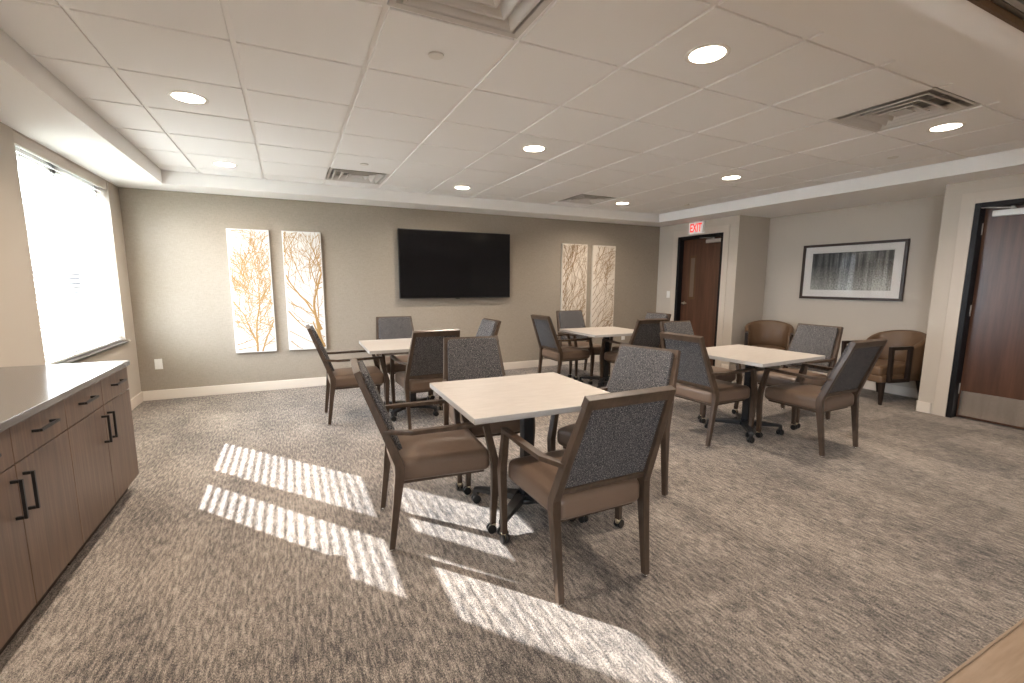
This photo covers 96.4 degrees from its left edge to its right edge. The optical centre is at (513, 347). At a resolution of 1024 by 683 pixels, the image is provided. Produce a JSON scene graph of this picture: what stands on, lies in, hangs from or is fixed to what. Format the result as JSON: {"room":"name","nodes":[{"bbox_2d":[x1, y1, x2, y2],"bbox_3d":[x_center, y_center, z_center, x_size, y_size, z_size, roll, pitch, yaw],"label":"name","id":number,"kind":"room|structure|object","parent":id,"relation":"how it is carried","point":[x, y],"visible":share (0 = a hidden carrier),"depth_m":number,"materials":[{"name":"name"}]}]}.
{"room":"care facility","nodes":[
{"label":"care facility","id":0,"kind":"room"},
{"bbox_2d":[0,122,140,399],"bbox_3d":[-2.237,0.078,0.612,0.300,2.395,9.960,-4,9,-26],"label":"wall","id":1,"kind":"structure","parent":0,"point":[21,342],"depth_m":3.13,"materials":[{"name":"beige paint"}]},
{"bbox_2d":[15,146,113,361],"bbox_3d":[-3.873,-0.759,3.900,0.115,1.626,1.780,-4,9,-26],"label":"window","id":2,"kind":"structure","parent":1,"relation":"in","point":[26,153],"depth_m":3.83,"materials":[{"name":"white"}]},
{"bbox_2d":[13,131,121,364],"bbox_3d":[-3.775,-0.766,3.948,0.070,1.623,1.756,-4,9,-26],"label":"blind","id":3,"kind":"object","parent":2,"relation":"attached to","point":[20,141],"visible":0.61,"depth_m":3.80,"materials":[{"name":"white plastic"}]},
{"bbox_2d":[59,340,130,363],"bbox_3d":[-3.766,0.050,4.069,0.130,0.022,1.850,-4,9,-26],"label":"trim","id":4,"kind":"structure","parent":1,"relation":"attached to","point":[92,353],"depth_m":4.04,"materials":[{"name":"beige paint"}]},
{"bbox_2d":[130,391,142,409],"bbox_3d":[-2.144,1.185,0.929,0.013,0.115,9.760,-4,9,-26],"label":"baseboard","id":5,"kind":"structure","parent":1,"relation":"attached to","point":[135,401],"depth_m":5.06,"materials":[{"name":"beige paint"}]},
{"bbox_2d":[118,187,659,390],"bbox_3d":[-0.563,-0.821,6.976,8.918,2.395,0.150,-4,9,-26],"label":"wall","id":6,"kind":"structure","parent":0,"point":[176,250],"depth_m":5.98,"materials":[{"name":"beige paint"}]},
{"bbox_2d":[154,359,162,368],"bbox_3d":[-4.105,0.190,5.299,0.074,0.120,0.010,-4,9,-26],"label":"wall outlet","id":7,"kind":"object","parent":6,"relation":"attached to","point":[158,362],"visible":1,"depth_m":5.30,"materials":[{"name":"white plastic"}]},
{"bbox_2d":[226,228,276,352],"bbox_3d":[-3.192,-0.684,5.601,0.445,1.488,0.042,-4,9,-26],"label":"panel","id":8,"kind":"object","parent":6,"relation":"attached to","point":[249,259],"visible":1,"depth_m":5.58,"materials":[{"name":"white fabric"}]},
{"bbox_2d":[281,231,326,349],"bbox_3d":[-2.666,-0.719,5.853,0.445,1.490,0.042,-4,9,-26],"label":"panel","id":9,"kind":"object","parent":6,"relation":"attached to","point":[302,253],"visible":0.99,"depth_m":5.83,"materials":[{"name":"white fabric"}]},
{"bbox_2d":[143,355,599,400],"bbox_3d":[-0.811,0.336,6.930,7.672,0.115,0.013,-4,9,-26],"label":"baseboard","id":10,"kind":"structure","parent":6,"relation":"attached to","point":[319,381],"depth_m":5.76,"materials":[{"name":"beige paint"}]},
{"bbox_2d":[397,228,509,298],"bbox_3d":[-0.826,-1.197,6.660,1.680,0.958,0.087,-4,9,-26],"label":"television","id":11,"kind":"object","parent":6,"relation":"attached to","point":[431,263],"visible":1,"depth_m":6.59,"materials":[{"name":"black"}]},
{"bbox_2d":[560,243,587,325],"bbox_3d":[1.006,-0.961,7.616,0.485,1.493,0.041,-4,9,-26],"label":"panel","id":12,"kind":"object","parent":6,"relation":"attached to","point":[573,256],"visible":0.84,"depth_m":7.57,"materials":[{"name":"beige fabric"}]},
{"bbox_2d":[590,245,615,326],"bbox_3d":[1.535,-0.993,7.870,0.470,1.488,0.041,-4,9,-26],"label":"panel","id":13,"kind":"object","parent":6,"relation":"attached to","point":[603,257],"visible":0.95,"depth_m":7.84,"materials":[{"name":"beige fabric"}]},
{"bbox_2d":[0,362,1023,682],"bbox_3d":[1.555,1.052,2.720,9.000,0.100,10.160,-4,9,-26],"label":"floor","id":14,"kind":"structure","parent":0,"point":[249,540],"depth_m":2.25,"materials":[{"name":"carpet"}]},
{"bbox_2d":[0,400,82,654],"bbox_3d":[-2.150,0.722,1.649,0.646,0.829,0.926,-4,9,-26],"label":"base cabinet","id":15,"kind":"object","parent":14,"relation":"on","point":[40,526],"visible":0.93,"depth_m":1.83,"materials":[{"name":"laminate"}]},
{"bbox_2d":[0,360,129,431],"bbox_3d":[-2.370,0.234,2.014,0.624,0.031,1.866,-4,9,-26],"label":"countertop","id":16,"kind":"structure","parent":15,"relation":"on","point":[25,391],"depth_m":2.27,"materials":[{"name":"stone"}]},
{"bbox_2d":[63,367,138,565],"bbox_3d":[-2.555,0.603,2.475,0.646,0.829,0.926,-4,9,-26],"label":"base cabinet","id":17,"kind":"object","parent":14,"relation":"on","point":[99,420],"visible":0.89,"depth_m":2.49,"materials":[{"name":"laminate"}]},
{"bbox_2d":[306,324,389,425],"bbox_3d":[-1.680,0.237,4.653,0.725,0.945,0.574,-4,9,-26],"label":"dining chair","id":18,"kind":"object","parent":14,"relation":"on","point":[340,378],"visible":0.84,"depth_m":4.47,"materials":[{"name":"brown wood"}]},
{"bbox_2d":[359,338,438,421],"bbox_3d":[-1.087,0.321,4.791,0.890,0.745,0.840,-3,9,-24],"label":"square table","id":19,"kind":"object","parent":14,"relation":"on","point":[382,346],"visible":0.54,"depth_m":4.63,"materials":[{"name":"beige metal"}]},
{"bbox_2d":[376,316,431,401],"bbox_3d":[-1.352,0.118,5.502,0.574,0.945,0.725,-4,9,-26],"label":"dining chair","id":20,"kind":"object","parent":14,"relation":"on","point":[390,327],"visible":0.41,"depth_m":5.63,"materials":[{"name":"grey fabric"}]},
{"bbox_2d":[350,358,497,551],"bbox_3d":[-0.509,0.536,2.588,0.725,0.945,0.574,-3,9,-21],"label":"dining chair","id":21,"kind":"object","parent":14,"relation":"on","point":[421,454],"visible":0.98,"depth_m":2.43,"materials":[{"name":"brown wood"}]},
{"bbox_2d":[390,329,459,429],"bbox_3d":[-0.852,0.264,4.487,0.574,0.945,0.725,-4,9,-28],"label":"dining chair","id":22,"kind":"object","parent":14,"relation":"on","point":[424,364],"visible":0.8,"depth_m":4.23,"materials":[{"name":"fabric"}]},
{"bbox_2d":[431,318,500,398],"bbox_3d":[-0.558,0.152,5.279,0.725,0.945,0.574,-4,9,-27],"label":"dining chair","id":23,"kind":"object","parent":14,"relation":"on","point":[488,327],"visible":0.27,"depth_m":5.29,"materials":[{"name":"grey fabric"}]},
{"bbox_2d":[442,336,534,489],"bbox_3d":[-0.225,0.425,3.372,0.574,0.945,0.725,-3,9,-19],"label":"dining chair","id":24,"kind":"object","parent":14,"relation":"on","point":[464,358],"visible":0.47,"depth_m":3.52,"materials":[{"name":"grey fabric"}]},
{"bbox_2d":[430,372,609,535],"bbox_3d":[0.051,0.619,2.727,0.890,0.745,0.840,-3,9,-24],"label":"square table","id":25,"kind":"object","parent":14,"relation":"on","point":[526,397],"visible":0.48,"depth_m":2.62,"materials":[{"name":"laminate"}]},
{"bbox_2d":[531,314,594,384],"bbox_3d":[0.652,0.019,6.250,0.725,0.945,0.574,-4,9,-27],"label":"dining chair","id":26,"kind":"object","parent":14,"relation":"on","point":[550,347],"visible":0.97,"depth_m":6.13,"materials":[{"name":"grey fabric"}]},
{"bbox_2d":[556,310,600,379],"bbox_3d":[0.995,-0.067,6.860,0.574,0.945,0.725,-3,9,-23],"label":"dining chair","id":27,"kind":"object","parent":14,"relation":"on","point":[566,319],"visible":0.56,"depth_m":6.98,"materials":[{"name":"grey fabric"}]},
{"bbox_2d":[497,385,675,606],"bbox_3d":[0.320,0.595,2.190,0.574,0.945,0.725,-4,9,-26],"label":"dining chair","id":28,"kind":"object","parent":14,"relation":"on","point":[615,439],"visible":1,"depth_m":1.97,"materials":[{"name":"grey fabric"}]},
{"bbox_2d":[560,326,633,387],"bbox_3d":[1.210,0.139,6.129,0.890,0.745,0.840,-4,9,-25],"label":"square table","id":29,"kind":"object","parent":14,"relation":"on","point":[605,332],"visible":0.73,"depth_m":6.08,"materials":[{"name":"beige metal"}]},
{"bbox_2d":[547,344,680,527],"bbox_3d":[0.663,0.492,2.927,0.725,0.945,0.574,-7,11,-42],"label":"dining chair","id":30,"kind":"object","parent":14,"relation":"on","point":[635,367],"visible":0.31,"depth_m":2.96,"materials":[{"name":"grey fabric"}]},
{"bbox_2d":[599,318,668,385],"bbox_3d":[1.539,0.077,5.866,0.574,0.945,0.725,-3,9,-23],"label":"dining chair","id":31,"kind":"object","parent":14,"relation":"on","point":[646,332],"visible":0.41,"depth_m":5.59,"materials":[{"name":"grey fabric"}]},
{"bbox_2d":[608,312,670,376],"bbox_3d":[1.794,-0.015,6.514,0.725,0.945,0.574,-4,9,-28],"label":"dining chair","id":32,"kind":"object","parent":14,"relation":"on","point":[650,315],"visible":0.23,"depth_m":6.57,"materials":[{"name":"grey fabric"}]},
{"bbox_2d":[659,320,742,418],"bbox_3d":[1.987,0.206,4.971,0.574,0.945,0.725,-4,9,-26],"label":"dining chair","id":33,"kind":"object","parent":14,"relation":"on","point":[681,327],"visible":0.35,"depth_m":5.08,"materials":[{"name":"grey fabric"}]},
{"bbox_2d":[660,331,757,447],"bbox_3d":[1.712,0.329,4.100,0.725,0.945,0.574,-4,9,-29],"label":"dining chair","id":34,"kind":"object","parent":14,"relation":"on","point":[696,381],"visible":0.79,"depth_m":3.92,"materials":[{"name":"fabric"}]},
{"bbox_2d":[704,344,824,442],"bbox_3d":[2.144,0.414,4.220,0.890,0.745,0.840,-4,9,-29],"label":"square table","id":35,"kind":"object","parent":14,"relation":"on","point":[751,356],"visible":0.91,"depth_m":4.13,"materials":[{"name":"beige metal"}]},
{"bbox_2d":[744,320,793,367],"bbox_3d":[3.744,0.024,6.750,0.640,0.818,0.755,5,9,28],"label":"chair","id":36,"kind":"object","parent":14,"relation":"on","point":[773,334],"visible":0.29,"depth_m":6.94,"materials":[{"name":"brown leather"}]},
{"bbox_2d":[752,345,785,349],"bbox_3d":[3.709,0.049,6.689,0.470,0.135,0.610,5,9,28],"label":"seat cushion","id":37,"kind":"object","parent":36,"relation":"on","point":[780,347],"depth_m":6.69,"materials":[{"name":"brown leather"}]},
{"bbox_2d":[755,323,843,427],"bbox_3d":[2.891,0.249,4.691,0.725,0.945,0.574,-4,9,-27],"label":"dining chair","id":38,"kind":"object","parent":14,"relation":"on","point":[825,340],"visible":0.55,"depth_m":4.64,"materials":[{"name":"grey fabric"}]},
{"bbox_2d":[755,338,887,457],"bbox_3d":[2.576,0.363,3.878,0.574,0.945,0.725,-4,9,-26],"label":"dining chair","id":39,"kind":"object","parent":14,"relation":"on","point":[842,388],"visible":0.98,"depth_m":3.72,"materials":[{"name":"fabric"}]},
{"bbox_2d":[841,330,926,404],"bbox_3d":[4.459,0.204,5.498,0.755,0.818,0.640,-2,8,-14],"label":"chair","id":40,"kind":"object","parent":14,"relation":"on","point":[900,360],"visible":0.64,"depth_m":5.24,"materials":[{"name":"brown leather"}]},
{"bbox_2d":[870,359,904,375],"bbox_3d":[4.388,0.223,5.483,0.610,0.135,0.470,-2,8,-14],"label":"seat cushion","id":41,"kind":"object","parent":40,"relation":"on","point":[880,368],"depth_m":5.25,"materials":[{"name":"brown leather"}]},
{"bbox_2d":[0,0,1023,226],"bbox_3d":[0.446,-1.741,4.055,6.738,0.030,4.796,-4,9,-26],"label":"ceiling","id":42,"kind":"structure","parent":0,"point":[302,61],"depth_m":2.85,"materials":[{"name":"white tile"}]},
{"bbox_2d":[167,91,208,104],"bbox_3d":[-2.036,-1.570,2.869,0.216,0.016,0.216,-4,9,-26],"label":"recessed light","id":43,"kind":"object","parent":42,"relation":"in","point":[182,96],"visible":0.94,"depth_m":2.86,"materials":[{"name":"white plastic"}]},
{"bbox_2d":[212,162,237,166],"bbox_3d":[-2.833,-1.805,4.498,0.216,0.016,0.216,-4,9,-26],"label":"recessed light","id":44,"kind":"object","parent":42,"relation":"in","point":[222,164],"visible":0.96,"depth_m":4.49,"materials":[{"name":"white plastic"}]},
{"bbox_2d":[326,167,389,183],"bbox_3d":[-1.717,-1.907,5.029,0.602,0.072,0.602,-4,9,-26],"label":"ceiling vent","id":45,"kind":"object","parent":42,"relation":"in","point":[333,174],"visible":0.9,"depth_m":5.07,"materials":[{"name":"silver metal"}]},
{"bbox_2d":[428,51,443,59],"bbox_3d":[-0.391,-1.480,2.314,0.080,0.014,0.080,-4,9,-26],"label":"cap","id":46,"kind":"object","parent":42,"relation":"attached to","point":[435,55],"visible":1,"depth_m":2.31,"materials":[{"name":"white plastic"}]},
{"bbox_2d":[453,186,470,189],"bbox_3d":[-0.620,-1.948,5.560,0.216,0.016,0.216,-4,9,-26],"label":"recessed light","id":47,"kind":"object","parent":42,"relation":"in","point":[455,187],"visible":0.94,"depth_m":5.54,"materials":[{"name":"white"}]},
{"bbox_2d":[388,0,552,38],"bbox_3d":[-0.123,-1.437,1.771,0.602,0.072,0.602,-4,9,-26],"label":"ceiling vent","id":48,"kind":"object","parent":42,"relation":"in","point":[510,18],"visible":1,"depth_m":1.96,"materials":[{"name":"silver metal"}]},
{"bbox_2d":[0,0,1022,204],"bbox_3d":[0.446,-1.750,4.053,6.764,0.030,4.812,-4,9,-26],"label":"grid","id":49,"kind":"object","parent":42,"relation":"attached to","point":[224,4],"visible":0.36,"depth_m":2.52,"materials":[{"name":"white metal"}]},
{"bbox_2d":[521,145,546,152],"bbox_3d":[0.177,-1.713,3.931,0.216,0.016,0.216,-4,9,-26],"label":"recessed light","id":50,"kind":"object","parent":42,"relation":"in","point":[530,148],"visible":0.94,"depth_m":3.92,"materials":[{"name":"white plastic"}]},
{"bbox_2d":[559,194,615,203],"bbox_3d":[1.026,-2.084,6.346,0.602,0.072,0.602,-4,9,-26],"label":"ceiling vent","id":51,"kind":"object","parent":42,"relation":"in","point":[581,198],"visible":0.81,"depth_m":6.34,"materials":[{"name":"silver metal"}]},
{"bbox_2d":[615,202,629,204],"bbox_3d":[1.574,-2.089,6.614,0.216,0.016,0.216,-4,9,-26],"label":"recessed light","id":52,"kind":"object","parent":42,"relation":"in","point":[618,203],"visible":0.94,"depth_m":6.61,"materials":[{"name":"white plastic"}]},
{"bbox_2d":[684,43,730,64],"bbox_3d":[0.974,-1.478,2.302,0.216,0.016,0.216,-4,9,-26],"label":"recessed light","id":53,"kind":"object","parent":42,"relation":"in","point":[708,53],"visible":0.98,"depth_m":2.30,"materials":[{"name":"white"}]},
{"bbox_2d":[720,175,741,179],"bbox_3d":[2.371,-1.855,4.985,0.216,0.016,0.216,-4,9,-26],"label":"recessed light","id":54,"kind":"object","parent":42,"relation":"in","point":[733,177],"visible":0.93,"depth_m":4.96,"materials":[{"name":"white plastic"}]},
{"bbox_2d":[829,87,980,131],"bbox_3d":[2.620,-1.614,3.088,0.602,0.072,0.602,-4,9,-26],"label":"ceiling vent","id":55,"kind":"object","parent":42,"relation":"in","point":[934,102],"visible":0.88,"depth_m":3.07,"materials":[{"name":"silver metal"}]},
{"bbox_2d":[926,122,965,131],"bbox_3d":[3.169,-1.620,3.356,0.216,0.016,0.216,-4,9,-26],"label":"recessed light","id":56,"kind":"object","parent":42,"relation":"in","point":[955,125],"visible":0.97,"depth_m":3.35,"materials":[{"name":"white plastic"}]},
{"bbox_2d":[656,173,1023,413],"bbox_3d":[5.166,-0.395,4.167,0.783,2.405,9.960,-4,9,-26],"label":"wall","id":57,"kind":"structure","parent":0,"point":[764,267],"depth_m":6.17,"materials":[{"name":"beige paint"}]},
{"bbox_2d":[688,221,704,234],"bbox_3d":[3.002,-1.971,7.500,0.050,0.211,0.300,-4,9,-26],"label":"exit sign","id":58,"kind":"object","parent":57,"relation":"attached to","point":[696,227],"visible":1,"depth_m":7.47,"materials":[{"name":"white plastic"}]},
{"bbox_2d":[674,232,723,365],"bbox_3d":[3.120,-0.782,7.668,0.186,2.150,0.929,-4,9,-26],"label":"door","id":59,"kind":"structure","parent":57,"relation":"in","point":[699,257],"depth_m":7.64,"materials":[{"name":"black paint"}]},
{"bbox_2d":[670,224,729,366],"bbox_3d":[3.038,-0.829,7.621,0.012,2.255,1.139,-4,9,-26],"label":"trim","id":60,"kind":"structure","parent":57,"relation":"attached to","point":[724,228],"depth_m":7.22,"materials":[{"name":"beige paint"}]},
{"bbox_2d":[721,364,930,412],"bbox_3d":[3.850,0.360,6.880,0.696,0.115,4.147,-4,9,-26],"label":"baseboard","id":61,"kind":"structure","parent":57,"relation":"attached to","point":[920,406],"depth_m":5.74,"materials":[{"name":"beige paint"}]},
{"bbox_2d":[799,239,909,300],"bbox_3d":[4.490,-1.021,6.124,0.035,0.754,1.264,-4,9,-26],"label":"framed picture","id":62,"kind":"object","parent":57,"relation":"attached to","point":[868,270],"visible":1,"depth_m":6.04,"materials":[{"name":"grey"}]},
{"bbox_2d":[810,250,894,290],"bbox_3d":[4.489,-1.023,6.123,0.002,0.505,0.990,-4,9,-26],"label":"print","id":63,"kind":"object","parent":62,"relation":"attached to","point":[830,270],"depth_m":6.09},
{"bbox_2d":[933,186,1023,416],"bbox_3d":[4.714,-0.335,4.197,0.012,2.255,1.154,-4,9,-26],"label":"trim","id":64,"kind":"structure","parent":57,"relation":"attached to","point":[968,202],"depth_m":4.62,"materials":[{"name":"beige paint"}]},
{"bbox_2d":[945,198,1023,428],"bbox_3d":[4.795,-0.289,4.244,0.186,2.150,0.944,-4,9,-26],"label":"door","id":65,"kind":"structure","parent":57,"relation":"in","point":[987,380],"depth_m":4.47,"materials":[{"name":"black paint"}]},
{"bbox_2d":[898,0,1023,62],"bbox_3d":[2.981,-1.041,-0.205,8.518,0.620,4.242,-4,9,-26],"label":"wall","id":66,"kind":"structure","parent":0,"point":[963,16],"depth_m":1.35,"materials":[{"name":"white paint"}]},
{"bbox_2d":[967,0,1023,32],"bbox_3d":[1.721,-0.983,1.465,7.685,0.035,0.009,-4,9,-26],"label":"trim","id":67,"kind":"structure","parent":66,"relation":"attached to","point":[989,6],"depth_m":1.30,"materials":[{"name":"brown wood"}]},
{"bbox_2d":[990,0,1023,20],"bbox_3d":[1.757,-1.002,1.386,7.685,0.075,0.175,-4,9,-26],"label":"trim","id":68,"kind":"structure","parent":66,"relation":"attached to","point":[1016,7],"depth_m":1.29,"materials":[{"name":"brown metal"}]},
{"bbox_2d":[937,618,1023,682],"bbox_3d":[1.702,1.150,1.696,7.767,0.008,0.008,-4,9,-26],"label":"trim","id":69,"kind":"structure","parent":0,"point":[1020,622],"depth_m":1.72,"materials":[{"name":"brown wood"}]},
{"label":"outside","id":70,"kind":"structure","parent":0,"visible":0},
{"bbox_2d":[43,338,87,350],"bbox_3d":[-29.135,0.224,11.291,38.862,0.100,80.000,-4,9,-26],"label":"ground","id":71,"kind":"structure","parent":70,"point":[85,338],"depth_m":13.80,"materials":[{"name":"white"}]},
{"bbox_2d":[22,195,87,339],"bbox_3d":[-13.997,-2.928,17.684,9.400,4.450,5.400,-4,9,-26],"label":"neighbouring building","id":72,"kind":"structure","parent":71,"relation":"on","point":[31,199],"depth_m":14.57,"materials":[{"name":"white"}]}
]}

